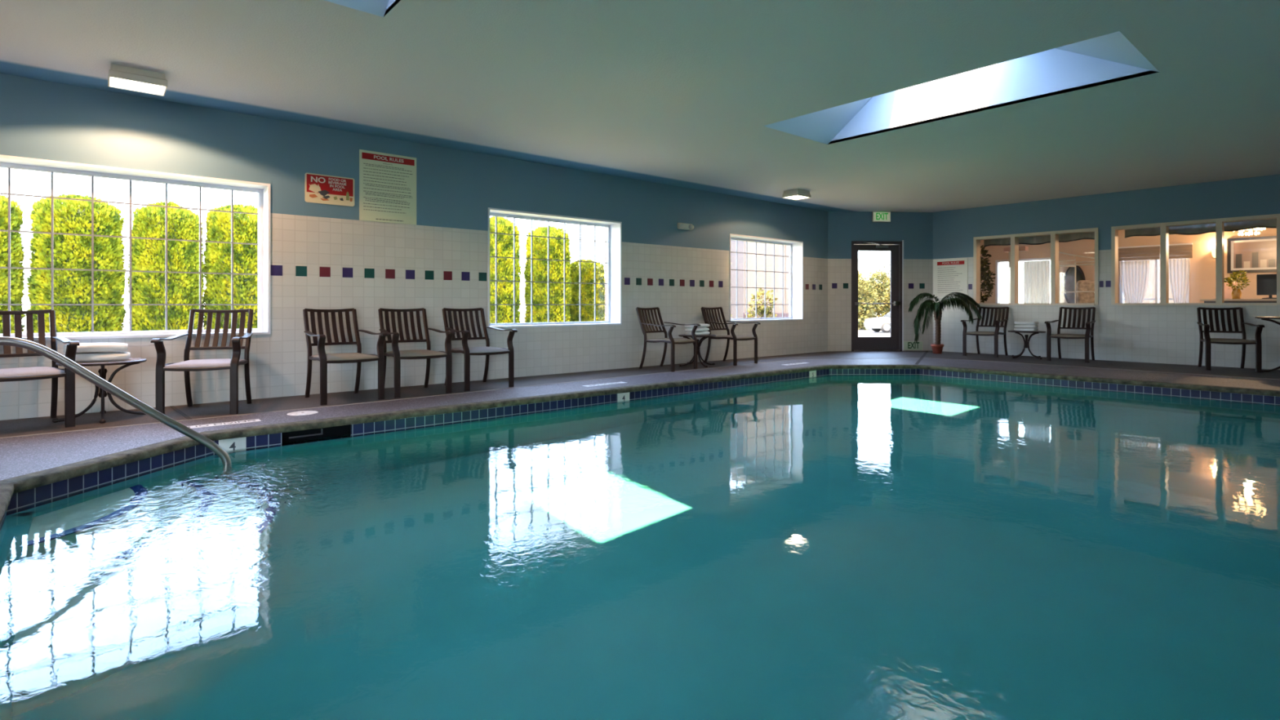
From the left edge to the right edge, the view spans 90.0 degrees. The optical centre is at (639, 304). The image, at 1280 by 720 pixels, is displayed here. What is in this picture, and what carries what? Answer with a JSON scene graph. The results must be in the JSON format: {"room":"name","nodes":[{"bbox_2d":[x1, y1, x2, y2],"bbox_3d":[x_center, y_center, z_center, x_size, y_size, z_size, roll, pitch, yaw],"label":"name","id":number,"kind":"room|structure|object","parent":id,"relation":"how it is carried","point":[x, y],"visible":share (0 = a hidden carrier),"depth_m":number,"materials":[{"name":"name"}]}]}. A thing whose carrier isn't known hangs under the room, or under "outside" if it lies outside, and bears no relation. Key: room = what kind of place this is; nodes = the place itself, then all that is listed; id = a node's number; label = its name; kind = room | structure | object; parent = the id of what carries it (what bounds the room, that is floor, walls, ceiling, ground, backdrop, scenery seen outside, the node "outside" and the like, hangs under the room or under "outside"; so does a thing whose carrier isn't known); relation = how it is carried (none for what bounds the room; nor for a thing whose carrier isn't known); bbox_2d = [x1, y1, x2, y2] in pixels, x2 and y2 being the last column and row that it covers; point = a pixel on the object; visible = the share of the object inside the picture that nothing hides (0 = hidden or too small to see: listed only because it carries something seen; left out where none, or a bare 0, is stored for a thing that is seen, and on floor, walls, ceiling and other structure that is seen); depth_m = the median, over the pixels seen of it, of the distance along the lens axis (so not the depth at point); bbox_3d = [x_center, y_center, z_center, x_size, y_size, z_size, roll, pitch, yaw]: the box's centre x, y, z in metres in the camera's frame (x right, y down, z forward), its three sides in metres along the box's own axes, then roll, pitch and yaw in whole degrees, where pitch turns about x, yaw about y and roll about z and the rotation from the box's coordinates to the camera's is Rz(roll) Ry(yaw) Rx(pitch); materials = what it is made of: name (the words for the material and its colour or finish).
{"room":"indoor swimming pool","nodes":[
{"label":"indoor swimming pool","id":0,"kind":"room"},
{"bbox_2d":[0,73,827,420],"bbox_3d":[-2.922,-0.780,7.135,17.250,3.400,0.302,0,0,-41],"label":"wall","id":1,"kind":"structure","parent":0,"point":[322,256],"depth_m":7.07,"materials":[{"name":"tile"}]},
{"bbox_2d":[0,154,270,340],"bbox_3d":[-4.530,-0.450,5.731,2.100,1.480,0.282,0,0,-41],"label":"window","id":2,"kind":"structure","parent":1,"relation":"in","point":[263,189],"depth_m":5.83,"materials":[{"name":"white"}]},
{"bbox_2d":[304,173,354,206],"bbox_3d":[-3.227,-1.195,6.670,0.480,0.300,0.010,0,0,-41],"label":"sign","id":3,"kind":"object","parent":1,"relation":"attached to","point":[318,188],"visible":1,"depth_m":6.66,"materials":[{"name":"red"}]},
{"bbox_2d":[359,149,416,224],"bbox_3d":[-2.771,-1.285,7.059,0.620,0.760,0.011,0,0,-41],"label":"sign","id":4,"kind":"object","parent":1,"relation":"attached to","point":[387,181],"visible":1,"depth_m":7.04,"materials":[{"name":"green"}]},
{"bbox_2d":[169,351,928,419],"bbox_3d":[1.167,0.919,8.623,12.136,0.006,1.535,0,0,-35],"label":"trim","id":5,"kind":"structure","parent":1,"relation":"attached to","point":[175,409],"depth_m":5.64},
{"bbox_2d":[488,207,622,328],"bbox_3d":[-1.151,-0.450,8.627,2.100,1.480,0.282,0,0,-41],"label":"window","id":6,"kind":"structure","parent":1,"relation":"in","point":[614,228],"depth_m":8.88,"materials":[{"name":"white"}]},
{"bbox_2d":[0,357,1279,438],"bbox_3d":[0.274,0.919,6.345,19.899,0.004,7.674,0,0,-11],"label":"trim","id":7,"kind":"structure","parent":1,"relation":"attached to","point":[900,357],"depth_m":6.58,"materials":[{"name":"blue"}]},
{"bbox_2d":[677,222,693,230],"bbox_3d":[0.723,-1.221,9.990,0.300,0.099,0.109,0,0,-41],"label":"emergency light","id":8,"kind":"object","parent":1,"relation":"attached to","point":[680,225],"visible":1,"depth_m":9.98,"materials":[{"name":"grey plastic"}]},
{"bbox_2d":[729,233,803,321],"bbox_3d":[2.201,-0.450,11.500,2.070,1.480,0.282,0,0,-41],"label":"window","id":9,"kind":"structure","parent":1,"relation":"in","point":[795,256],"depth_m":12.06,"materials":[{"name":"white"}]},
{"bbox_2d":[21,315,889,337],"bbox_3d":[-11.389,1.770,36.336,150.000,0.200,110.000,0,0,-41],"label":"lot","id":10,"kind":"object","parent":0,"point":[869,332],"depth_m":40.55,"materials":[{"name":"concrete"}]},
{"bbox_2d":[857,271,879,329],"bbox_3d":[14.221,-0.098,43.067,3.202,4.687,3.327,0,0,-13],"label":"bush","id":11,"kind":"object","parent":10,"relation":"on","point":[864,310],"visible":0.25,"depth_m":42.15,"materials":[{"name":"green plant"}]},
{"bbox_2d":[857,268,889,319],"bbox_3d":[17.918,-0.118,48.000,3.704,5.164,4.033,0,0,-41],"label":"bush","id":12,"kind":"object","parent":10,"relation":"on","point":[879,276],"visible":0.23,"depth_m":47.42,"materials":[{"name":"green plant"}]},
{"bbox_2d":[863,311,889,333],"bbox_3d":[15.946,0.965,38.500,4.450,1.410,1.740,0,0,0],"label":"car","id":13,"kind":"object","parent":10,"relation":"on","point":[882,323],"visible":0.37,"depth_m":37.73,"materials":[{"name":"white paint"}]},
{"bbox_2d":[868,262,889,282],"bbox_3d":[20.087,-0.940,52.982,2.582,5.264,2.756,0,0,-1],"label":"slender tree","id":14,"kind":"object","parent":10,"relation":"on","point":[877,266],"visible":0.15,"depth_m":52.94,"materials":[{"name":"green plant"}]},
{"bbox_2d":[879,286,889,315],"bbox_3d":[17.941,-0.114,42.972,3.232,4.592,3.560,0,0,-41],"label":"bush","id":15,"kind":"object","parent":10,"relation":"on","point":[886,293],"visible":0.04,"depth_m":43.37,"materials":[{"name":"yellow plant"}]},
{"bbox_2d":[1124,254,1186,302],"bbox_3d":[17.108,-0.555,17.956,4.850,4.450,8.500,0,0,-41],"label":"neighbouring building","id":16,"kind":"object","parent":10,"relation":"on","point":[1150,291],"visible":0.02,"depth_m":17.88,"materials":[{"name":"beige"}]},
{"bbox_2d":[0,0,1279,212],"bbox_3d":[1.319,-1.855,3.547,19.420,0.030,11.270,0,0,-41],"label":"ceiling","id":17,"kind":"structure","parent":0,"point":[681,93],"depth_m":5.27,"materials":[{"name":"paint"}]},
{"bbox_2d":[107,63,167,96],"bbox_3d":[-3.998,-1.788,5.095,0.360,0.105,0.300,0,0,-41],"label":"ceiling lamp","id":18,"kind":"object","parent":17,"relation":"attached to","point":[121,77],"visible":1,"depth_m":5.03,"materials":[{"name":"beige plastic"}]},
{"bbox_2d":[324,0,398,17],"bbox_3d":[-1.107,-2.163,2.575,1.191,0.645,3.022,0,0,-41],"label":"shaft","id":19,"kind":"object","parent":17,"relation":"attached to","point":[377,7],"visible":1,"depth_m":4.00,"materials":[{"name":"blue paint"}]},
{"bbox_2d":[782,189,811,199],"bbox_3d":[2.543,-1.788,10.386,0.360,0.105,0.300,0,0,-41],"label":"ceiling lamp","id":20,"kind":"object","parent":17,"relation":"attached to","point":[794,194],"visible":1,"depth_m":10.30,"materials":[{"name":"beige plastic"}]},
{"bbox_2d":[871,211,890,222],"bbox_3d":[4.773,-1.738,12.655,0.360,0.205,0.054,0,0,-3],"label":"exit sign","id":21,"kind":"object","parent":17,"relation":"hanging from","point":[877,216],"visible":1,"depth_m":12.63,"materials":[{"name":"grey plastic"}]},
{"bbox_2d":[763,31,1159,144],"bbox_3d":[2.689,-2.163,5.829,1.191,0.645,3.022,0,0,-41],"label":"skylight","id":22,"kind":"object","parent":17,"relation":"attached to","point":[1103,58],"visible":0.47,"depth_m":6.07,"materials":[{"name":"blue paint"}]},
{"bbox_2d":[0,351,1279,480],"bbox_3d":[1.315,1.070,3.491,18.940,0.300,10.790,0,0,-41],"label":"floor","id":23,"kind":"structure","parent":0,"point":[23,455],"depth_m":6.60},
{"bbox_2d":[0,309,79,427],"bbox_3d":[-4.711,0.482,4.838,0.769,0.890,0.623,0,0,41],"label":"armchair","id":24,"kind":"object","parent":23,"relation":"on","point":[18,374],"visible":0.91,"depth_m":5.00,"materials":[{"name":"brown metal"}]},
{"bbox_2d":[52,357,146,423],"bbox_3d":[-4.359,0.687,5.193,0.568,0.466,0.568,0,0,5],"label":"side table","id":25,"kind":"object","parent":23,"relation":"on","point":[102,371],"visible":0.68,"depth_m":5.16,"materials":[{"name":"brown metal"}]},
{"bbox_2d":[63,351,130,361],"bbox_3d":[-4.395,0.418,5.189,0.390,0.070,0.256,0,0,-32],"label":"folded towel","id":26,"kind":"object","parent":25,"relation":"on","point":[92,356],"visible":0.83,"depth_m":5.12,"materials":[{"name":"white fabric"}]},
{"bbox_2d":[62,342,127,352],"bbox_3d":[-4.398,0.345,5.180,0.390,0.071,0.255,0,0,-38],"label":"folded towel","id":27,"kind":"object","parent":26,"relation":"on","point":[83,347],"visible":0.8,"depth_m":5.11,"materials":[{"name":"white fabric"}]},
{"bbox_2d":[0,337,231,464],"bbox_3d":[-3.422,0.859,3.758,1.735,1.362,0.140,0,0,-41],"label":"pool handrail","id":28,"kind":"object","parent":23,"relation":"on","point":[41,349],"visible":0.84,"depth_m":3.91,"materials":[{"name":"silver metal"}]},
{"bbox_2d":[150,308,253,414],"bbox_3d":[-3.769,0.482,5.614,0.623,0.890,0.769,0,0,-19],"label":"armchair","id":29,"kind":"object","parent":23,"relation":"on","point":[233,363],"visible":1,"depth_m":5.72,"materials":[{"name":"brown metal"}]},
{"bbox_2d":[186,418,261,428],"bbox_3d":[-3.216,0.919,4.935,0.500,0.002,0.110,0,0,-41],"label":"floor marking","id":30,"kind":"object","parent":23,"relation":"on","point":[257,420],"visible":1,"depth_m":4.92,"materials":[{"name":"white paint"}]},
{"bbox_2d":[286,410,318,415],"bbox_3d":[-2.859,0.919,5.425,0.236,0.008,0.236,0,0,-41],"label":"lid","id":31,"kind":"object","parent":23,"relation":"on","point":[303,412],"visible":1,"depth_m":5.40,"materials":[{"name":"white paint"}]},
{"bbox_2d":[302,308,388,405],"bbox_3d":[-2.935,0.482,6.295,0.623,0.890,0.769,0,0,-43],"label":"armchair","id":32,"kind":"object","parent":23,"relation":"on","point":[358,357],"visible":1,"depth_m":6.28,"materials":[{"name":"brown metal"}]},
{"bbox_2d":[377,307,455,398],"bbox_3d":[-2.393,0.482,6.746,0.623,0.890,0.769,0,0,-38],"label":"armchair","id":33,"kind":"object","parent":23,"relation":"on","point":[397,354],"visible":0.94,"depth_m":6.75,"materials":[{"name":"brown metal"}]},
{"bbox_2d":[442,307,517,391],"bbox_3d":[-1.853,0.482,7.249,0.623,0.890,0.769,0,0,-40],"label":"armchair","id":34,"kind":"object","parent":23,"relation":"on","point":[466,350],"visible":0.88,"depth_m":7.24,"materials":[{"name":"brown metal"}]},
{"bbox_2d":[582,382,626,386],"bbox_3d":[-0.402,0.919,7.399,0.580,0.002,0.110,0,0,-41],"label":"floor marking","id":35,"kind":"object","parent":23,"relation":"on","point":[615,382],"visible":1,"depth_m":7.40,"materials":[{"name":"white paint"}]},
{"bbox_2d":[0,364,1279,523],"bbox_3d":[1.824,0.945,4.955,10.090,0.056,6.060,0,0,-41],"label":"trim","id":36,"kind":"structure","parent":23,"relation":"on","point":[8,486],"depth_m":5.52,"materials":[{"name":"blue tile"}]},
{"bbox_2d":[635,306,700,372],"bbox_3d":[0.375,0.482,9.184,0.769,0.890,0.623,0,0,41],"label":"armchair","id":37,"kind":"object","parent":23,"relation":"on","point":[670,340],"visible":1,"depth_m":9.16,"materials":[{"name":"brown metal"}]},
{"bbox_2d":[678,333,715,367],"bbox_3d":[0.862,0.687,9.643,0.568,0.466,0.568,0,0,21],"label":"side table","id":38,"kind":"object","parent":23,"relation":"on","point":[704,336],"visible":0.76,"depth_m":9.60,"materials":[{"name":"brown metal"}]},
{"bbox_2d":[684,331,709,334],"bbox_3d":[0.862,0.426,9.643,0.330,0.054,0.244,0,0,-39],"label":"folded towel","id":39,"kind":"object","parent":38,"relation":"on","point":[687,332],"visible":0.69,"depth_m":9.57,"materials":[{"name":"white fabric"}]},
{"bbox_2d":[684,327,709,331],"bbox_3d":[0.861,0.368,9.632,0.243,0.056,0.330,0,0,45],"label":"folded towel","id":40,"kind":"object","parent":39,"relation":"on","point":[699,329],"visible":0.77,"depth_m":9.55,"materials":[{"name":"white fabric"}]},
{"bbox_2d":[684,323,709,327],"bbox_3d":[0.857,0.313,9.624,0.330,0.054,0.245,0,0,-39],"label":"folded towel","id":41,"kind":"object","parent":40,"relation":"on","point":[702,325],"visible":0.59,"depth_m":9.55,"materials":[{"name":"white fabric"}]},
{"bbox_2d":[701,306,760,365],"bbox_3d":[1.397,0.482,10.074,0.623,0.890,0.769,0,0,-44],"label":"armchair","id":42,"kind":"object","parent":23,"relation":"on","point":[728,336],"visible":0.99,"depth_m":10.05,"materials":[{"name":"brown metal"}]},
{"bbox_2d":[908,292,982,353],"bbox_3d":[5.652,0.342,11.862,1.264,1.152,0.668,0,0,20],"label":"potted palm","id":43,"kind":"object","parent":23,"relation":"on","point":[936,308],"visible":1,"depth_m":11.82,"materials":[{"name":"plant"}]},
{"bbox_2d":[930,343,943,353],"bbox_3d":[5.593,0.831,12.037,0.228,0.175,0.228,0,0,-41],"label":"pot","id":44,"kind":"object","parent":43,"relation":"on","point":[936,348],"depth_m":11.96,"materials":[{"name":"ceramic"}]},
{"bbox_2d":[960,306,1008,357],"bbox_3d":[6.271,0.482,11.568,0.769,0.890,0.623,0,0,-43],"label":"armchair","id":45,"kind":"object","parent":23,"relation":"on","point":[996,323],"visible":0.97,"depth_m":11.55,"materials":[{"name":"brown metal"}]},
{"bbox_2d":[1007,330,1045,359],"bbox_3d":[6.680,0.687,11.060,0.568,0.466,0.568,0,0,29],"label":"side table","id":46,"kind":"object","parent":23,"relation":"on","point":[1026,341],"visible":0.98,"depth_m":11.02,"materials":[{"name":"brown metal"}]},
{"bbox_2d":[1013,328,1038,331],"bbox_3d":[6.674,0.426,11.068,0.223,0.054,0.320,0,0,-42],"label":"folded towel","id":47,"kind":"object","parent":46,"relation":"on","point":[1015,329],"visible":0.99,"depth_m":10.98,"materials":[{"name":"white fabric"}]},
{"bbox_2d":[1014,324,1037,328],"bbox_3d":[6.672,0.369,11.059,0.320,0.054,0.224,0,0,42],"label":"folded towel","id":48,"kind":"object","parent":47,"relation":"on","point":[1015,326],"visible":0.98,"depth_m":10.97,"materials":[{"name":"white fabric"}]},
{"bbox_2d":[1013,321,1038,324],"bbox_3d":[6.669,0.313,11.048,0.225,0.052,0.320,0,0,-42],"label":"folded towel","id":49,"kind":"object","parent":48,"relation":"on","point":[1015,322],"visible":1,"depth_m":10.96,"materials":[{"name":"white fabric"}]},
{"bbox_2d":[1044,306,1095,363],"bbox_3d":[7.135,0.482,10.560,0.769,0.890,0.623,0,0,-45],"label":"armchair","id":50,"kind":"object","parent":23,"relation":"on","point":[1088,329],"visible":1,"depth_m":10.56,"materials":[{"name":"brown metal"}]},
{"bbox_2d":[1196,306,1264,372],"bbox_3d":[8.359,0.482,9.127,0.623,0.890,0.769,0,0,30],"label":"armchair","id":51,"kind":"object","parent":23,"relation":"on","point":[1207,340],"visible":1,"depth_m":9.20,"materials":[{"name":"brown metal"}]},
{"bbox_2d":[1254,316,1279,372],"bbox_3d":[8.794,0.541,8.486,0.930,0.757,0.930,0,0,-41],"label":"bistro table","id":52,"kind":"object","parent":23,"relation":"on","point":[1266,318],"visible":1,"depth_m":8.64,"materials":[{"name":"brown metal"}]},
{"bbox_2d":[827,211,933,351],"bbox_3d":[4.761,-0.780,12.831,2.366,3.400,0.302,0,0,-3],"label":"wall","id":53,"kind":"structure","parent":0,"point":[915,228],"depth_m":12.67,"materials":[{"name":"tile"}]},
{"bbox_2d":[851,240,903,351],"bbox_3d":[4.705,-0.180,12.664,1.055,2.200,0.309,0,0,-3],"label":"door","id":54,"kind":"structure","parent":53,"relation":"in","point":[895,342],"depth_m":12.70,"materials":[{"name":"brown metal"}]},
{"bbox_2d":[903,341,923,350],"bbox_3d":[5.426,0.815,12.708,0.400,0.190,0.021,0,0,-3],"label":"exit sign","id":55,"kind":"object","parent":53,"relation":"attached to","point":[908,345],"visible":0.97,"depth_m":12.70,"materials":[{"name":"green plastic"}]},
{"bbox_2d":[933,173,1279,369],"bbox_3d":[8.969,-0.780,9.203,0.162,3.400,9.500,0,0,-41],"label":"wall","id":56,"kind":"structure","parent":0,"point":[1153,334],"depth_m":10.46,"materials":[{"name":"tile"}]},
{"bbox_2d":[933,257,968,297],"bbox_3d":[6.047,-0.510,12.480,0.011,0.760,0.660,0,0,-41],"label":"sign","id":57,"kind":"object","parent":56,"relation":"attached to","point":[949,275],"visible":1,"depth_m":12.48,"materials":[{"name":"beige"}]},
{"bbox_2d":[973,227,1098,305],"bbox_3d":[7.034,-0.635,11.443,0.205,1.290,1.980,0,0,-41],"label":"window","id":58,"kind":"structure","parent":56,"relation":"in","point":[1054,234],"depth_m":11.41,"materials":[{"name":"beige"}]},
{"bbox_2d":[983,231,1094,247],"bbox_3d":[7.166,-1.255,11.556,0.163,0.340,1.865,0,0,-41],"label":"valance","id":59,"kind":"object","parent":56,"relation":"attached to","point":[1037,240],"visible":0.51,"depth_m":11.58,"materials":[{"name":"grey fabric"}]},
{"bbox_2d":[1111,213,1279,305],"bbox_3d":[8.440,-0.635,9.803,0.205,1.290,1.980,0,0,-41],"label":"window","id":60,"kind":"structure","parent":56,"relation":"in","point":[1220,223],"depth_m":9.89,"materials":[{"name":"beige"}]},
{"bbox_2d":[1124,218,1276,238],"bbox_3d":[8.588,-1.255,9.897,0.163,0.340,1.815,0,0,-41],"label":"valance","id":61,"kind":"object","parent":56,"relation":"attached to","point":[1194,229],"visible":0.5,"depth_m":9.89,"materials":[{"name":"grey fabric"}]},
{"bbox_2d":[980,227,1276,303],"bbox_3d":[11.044,-0.440,13.352,0.150,2.720,8.900,0,0,-41],"label":"wall","id":62,"kind":"structure","parent":0,"point":[1202,264],"depth_m":13.20,"materials":[{"name":"beige paint"}]},
{"bbox_2d":[995,257,1050,303],"bbox_3d":[9.275,-0.265,15.378,0.140,1.670,1.320,0,0,-41],"label":"window","id":63,"kind":"structure","parent":62,"relation":"in","point":[997,262],"depth_m":15.81,"materials":[{"name":"white"}]},
{"bbox_2d":[1062,265,1085,302],"bbox_3d":[9.874,-0.430,14.548,0.044,0.964,0.444,0,0,-41],"label":"wall mirror","id":64,"kind":"object","parent":62,"relation":"attached to","point":[1068,279],"visible":0.52,"depth_m":14.60,"materials":[{"name":"grey mirror"}]},
{"bbox_2d":[1120,251,1189,302],"bbox_3d":[10.863,-0.365,13.526,0.140,1.470,1.160,0,0,-41],"label":"window","id":65,"kind":"structure","parent":62,"relation":"in","point":[1157,299],"depth_m":13.45,"materials":[{"name":"white"}]},
{"bbox_2d":[1119,260,1149,302],"bbox_3d":[10.523,-0.180,13.630,0.084,1.500,0.515,0,0,-41],"label":"sheer curtain","id":66,"kind":"object","parent":65,"relation":"hanging from","point":[1134,275],"visible":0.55,"depth_m":13.63,"materials":[{"name":"white fabric"}]},
{"bbox_2d":[1118,244,1159,261],"bbox_3d":[10.624,-1.097,13.637,0.058,0.305,0.720,0,0,-41],"label":"blind","id":67,"kind":"object","parent":65,"relation":"attached to","point":[1137,253],"visible":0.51,"depth_m":13.61,"materials":[{"name":"brown"}]},
{"bbox_2d":[1168,258,1190,302],"bbox_3d":[11.012,-0.180,13.060,0.084,1.500,0.338,0,0,-41],"label":"sheer curtain","id":68,"kind":"object","parent":65,"relation":"hanging from","point":[1180,268],"visible":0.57,"depth_m":13.06,"materials":[{"name":"white fabric"}]},
{"bbox_2d":[1168,243,1192,258],"bbox_3d":[11.057,-1.097,13.132,0.058,0.305,0.430,0,0,-41],"label":"blind","id":69,"kind":"object","parent":65,"relation":"attached to","point":[1186,249],"visible":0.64,"depth_m":13.09,"materials":[{"name":"brown"}]},
{"bbox_2d":[1226,235,1276,273],"bbox_3d":[11.968,-0.960,12.128,0.039,0.680,1.240,0,0,-41],"label":"framed picture","id":70,"kind":"object","parent":62,"relation":"attached to","point":[1253,254],"visible":0.96,"depth_m":12.32,"materials":[{"name":"beige paper"}]},
{"bbox_2d":[1233,240,1276,268],"bbox_3d":[11.966,-0.960,12.127,0.006,0.500,1.060,0,0,-41],"label":"print","id":71,"kind":"object","parent":70,"relation":"attached to","point":[1246,254],"depth_m":12.30,"materials":[{"name":"grey paper"}]},
{"bbox_3d":[9.497,-1.850,11.992,4.270,0.100,9.150,0,0,-41],"label":"ceiling","id":72,"kind":"structure","parent":0,"visible":0},
{"bbox_2d":[1234,227,1265,235],"bbox_3d":[10.324,-1.491,10.851,0.420,0.618,0.420,0,0,-41],"label":"chandelier","id":73,"kind":"object","parent":72,"relation":"hanging from","point":[1255,228],"visible":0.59,"depth_m":10.82,"materials":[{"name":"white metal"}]},
{"bbox_3d":[9.497,1.020,11.992,4.270,0.200,9.150,0,0,-41],"label":"floor","id":74,"kind":"structure","parent":0,"visible":0},
{"bbox_2d":[980,244,995,302],"bbox_3d":[6.916,-0.153,13.082,0.597,2.142,0.652,0,0,-41],"label":"ficus tree","id":75,"kind":"object","parent":74,"relation":"on","point":[984,262],"visible":0.3,"depth_m":12.94,"materials":[{"name":"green plant"}]},
{"bbox_2d":[1004,246,1028,303],"bbox_3d":[8.356,-0.180,14.222,0.200,2.200,0.440,0,0,-41],"label":"column","id":76,"kind":"structure","parent":74,"relation":"on","point":[1020,248],"depth_m":14.25,"materials":[{"name":"white paint"}]},
{"bbox_2d":[1023,260,1049,303],"bbox_3d":[9.228,-0.060,14.892,0.044,1.920,0.543,0,0,-41],"label":"drape","id":77,"kind":"object","parent":74,"relation":"on","point":[1036,273],"visible":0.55,"depth_m":14.89,"materials":[{"name":"white fabric"}]},
{"bbox_2d":[1058,251,1094,302],"bbox_3d":[8.370,-0.052,12.055,0.580,1.941,0.792,0,0,-41],"label":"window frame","id":78,"kind":"structure","parent":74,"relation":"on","point":[1074,255],"depth_m":12.14,"materials":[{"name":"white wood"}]},
{"bbox_2d":[1076,280,1094,302],"bbox_3d":[9.601,0.195,13.569,0.820,1.450,0.680,0,0,38],"label":"armchair","id":79,"kind":"object","parent":74,"relation":"on","point":[1082,285],"visible":0.05,"depth_m":13.81,"materials":[{"name":"fabric"}]},
{"bbox_2d":[1224,276,1238,298],"bbox_3d":[10.344,0.215,11.211,0.220,1.410,0.220,0,0,-41],"label":"water dispenser","id":80,"kind":"object","parent":74,"relation":"on","point":[1228,291],"visible":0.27,"depth_m":11.16,"materials":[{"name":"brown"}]},
{"bbox_2d":[1200,298,1276,302],"bbox_3d":[10.293,0.412,10.272,0.660,1.015,1.900,0,0,-41],"label":"countertop","id":81,"kind":"structure","parent":74,"relation":"on","point":[1206,300],"depth_m":10.38,"materials":[{"name":"grey wood"}]},
{"bbox_2d":[1224,269,1249,298],"bbox_3d":[9.878,-0.337,10.601,0.318,0.485,0.302,0,0,0],"label":"flower vase","id":82,"kind":"object","parent":81,"relation":"on","point":[1236,293],"visible":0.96,"depth_m":10.56,"materials":[{"name":"orange"}]},
{"bbox_2d":[1256,273,1276,298],"bbox_3d":[10.166,-0.295,10.320,0.221,0.400,0.262,0,0,-1],"label":"monitor","id":83,"kind":"object","parent":81,"relation":"on","point":[1266,284],"visible":0.86,"depth_m":10.34,"materials":[{"name":"black plastic"}]},
{"bbox_3d":[1.824,1.762,4.955,9.880,1.235,5.850,0,0,-41],"label":"basin","id":84,"kind":"object","parent":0,"visible":0},
{"bbox_2d":[0,374,1279,719],"bbox_3d":[1.824,1.685,4.955,9.940,1.250,5.910,0,0,-41],"label":"pool water","id":85,"kind":"object","parent":84,"relation":"in","point":[827,547],"visible":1,"depth_m":2.60,"materials":[{"name":"teal liquid"}]},
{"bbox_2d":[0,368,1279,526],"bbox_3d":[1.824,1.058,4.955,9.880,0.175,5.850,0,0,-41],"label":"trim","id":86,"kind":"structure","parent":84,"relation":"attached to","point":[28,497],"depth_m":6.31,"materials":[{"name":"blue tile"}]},
{"bbox_2d":[218,436,246,451],"bbox_3d":[-2.966,1.045,4.659,0.170,0.150,0.006,0,0,-41],"label":"depth marker","id":87,"kind":"object","parent":86,"relation":"attached to","point":[231,444],"visible":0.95,"depth_m":4.66,"materials":[{"name":"white tile"}]},
{"bbox_2d":[281,424,351,443],"bbox_3d":[-2.567,1.055,5.069,0.500,0.180,0.088,0,0,-41],"label":"skimmer","id":88,"kind":"object","parent":86,"relation":"attached to","point":[301,435],"visible":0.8,"depth_m":5.10,"materials":[{"name":"black plastic"}]},
{"bbox_2d":[617,392,629,401],"bbox_3d":[-0.181,1.045,7.065,0.170,0.150,0.006,0,0,-41],"label":"depth marker","id":89,"kind":"object","parent":86,"relation":"attached to","point":[624,396],"visible":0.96,"depth_m":7.06,"materials":[{"name":"white tile"}]},
{"bbox_2d":[808,370,816,377],"bbox_3d":[2.543,1.045,9.418,0.170,0.150,0.006,0,0,-41],"label":"depth marker","id":90,"kind":"object","parent":86,"relation":"attached to","point":[813,373],"visible":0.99,"depth_m":9.41,"materials":[{"name":"white tile"}]},
{"label":"outside","id":91,"kind":"structure","parent":0,"visible":0},
{"bbox_3d":[-13.124,1.771,-13.884,82.000,0.198,56.000,0,0,-41],"label":"lawn","id":92,"kind":"structure","parent":91,"visible":0},
{"bbox_2d":[0,194,26,333],"bbox_3d":[-15.190,-0.495,14.493,1.837,4.371,1.866,0,0,-13],"label":"arborvitae","id":93,"kind":"object","parent":92,"relation":"on","point":[17,255],"visible":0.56,"depth_m":14.69,"materials":[{"name":"green plant"}]},
{"bbox_2d":[26,193,126,333],"bbox_3d":[-13.773,-0.517,15.719,1.892,4.414,1.896,0,0,-25],"label":"arborvitae","id":94,"kind":"object","parent":92,"relation":"on","point":[69,216],"visible":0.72,"depth_m":15.15,"materials":[{"name":"green plant"}]},
{"bbox_2d":[127,200,205,330],"bbox_3d":[-12.441,-0.520,16.854,1.670,4.420,1.643,0,0,-10],"label":"arborvitae","id":95,"kind":"object","parent":92,"relation":"on","point":[147,255],"visible":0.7,"depth_m":16.30,"materials":[{"name":"green plant"}]},
{"bbox_2d":[202,204,257,329],"bbox_3d":[-11.219,-0.574,17.930,1.772,4.528,1.745,0,0,33],"label":"arborvitae","id":96,"kind":"object","parent":92,"relation":"on","point":[217,259],"visible":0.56,"depth_m":17.29,"materials":[{"name":"green plant"}]},
{"bbox_2d":[489,216,521,323],"bbox_3d":[-5.168,-0.769,23.097,1.801,4.923,1.798,0,0,21],"label":"arborvitae","id":97,"kind":"object","parent":92,"relation":"on","point":[504,242],"visible":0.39,"depth_m":22.52,"materials":[{"name":"green plant"}]},
{"bbox_2d":[523,225,572,322],"bbox_3d":[-3.499,-0.656,24.286,1.833,4.695,1.843,0,0,20],"label":"arborvitae","id":98,"kind":"object","parent":92,"relation":"on","point":[540,245],"visible":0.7,"depth_m":23.64,"materials":[{"name":"green plant"}]},
{"bbox_2d":[568,258,604,321],"bbox_3d":[-2.161,-0.084,25.661,1.679,3.540,1.653,0,0,-10],"label":"arborvitae","id":99,"kind":"object","parent":92,"relation":"on","point":[587,268],"visible":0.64,"depth_m":25.07,"materials":[{"name":"green plant"}]},
{"bbox_2d":[604,227,743,320],"bbox_3d":[1.874,-0.955,22.745,5.750,5.250,3.800,0,0,-41],"label":"neighbouring building","id":100,"kind":"structure","parent":92,"relation":"on","point":[733,242],"depth_m":21.87,"materials":[{"name":"beige"}]},
{"bbox_2d":[743,288,777,318],"bbox_3d":[3.093,0.629,16.095,1.007,2.126,0.967,0,0,-41],"label":"shrub","id":101,"kind":"object","parent":92,"relation":"on","point":[761,308],"visible":0.3,"depth_m":15.95,"materials":[{"name":"yellow plant"}]},
{"bbox_2d":[743,240,788,318],"bbox_3d":[3.886,-0.555,17.094,1.450,4.450,2.500,0,0,-41],"label":"neighbouring building","id":102,"kind":"structure","parent":92,"relation":"on","point":[750,245],"depth_m":16.97,"materials":[{"name":"beige"}]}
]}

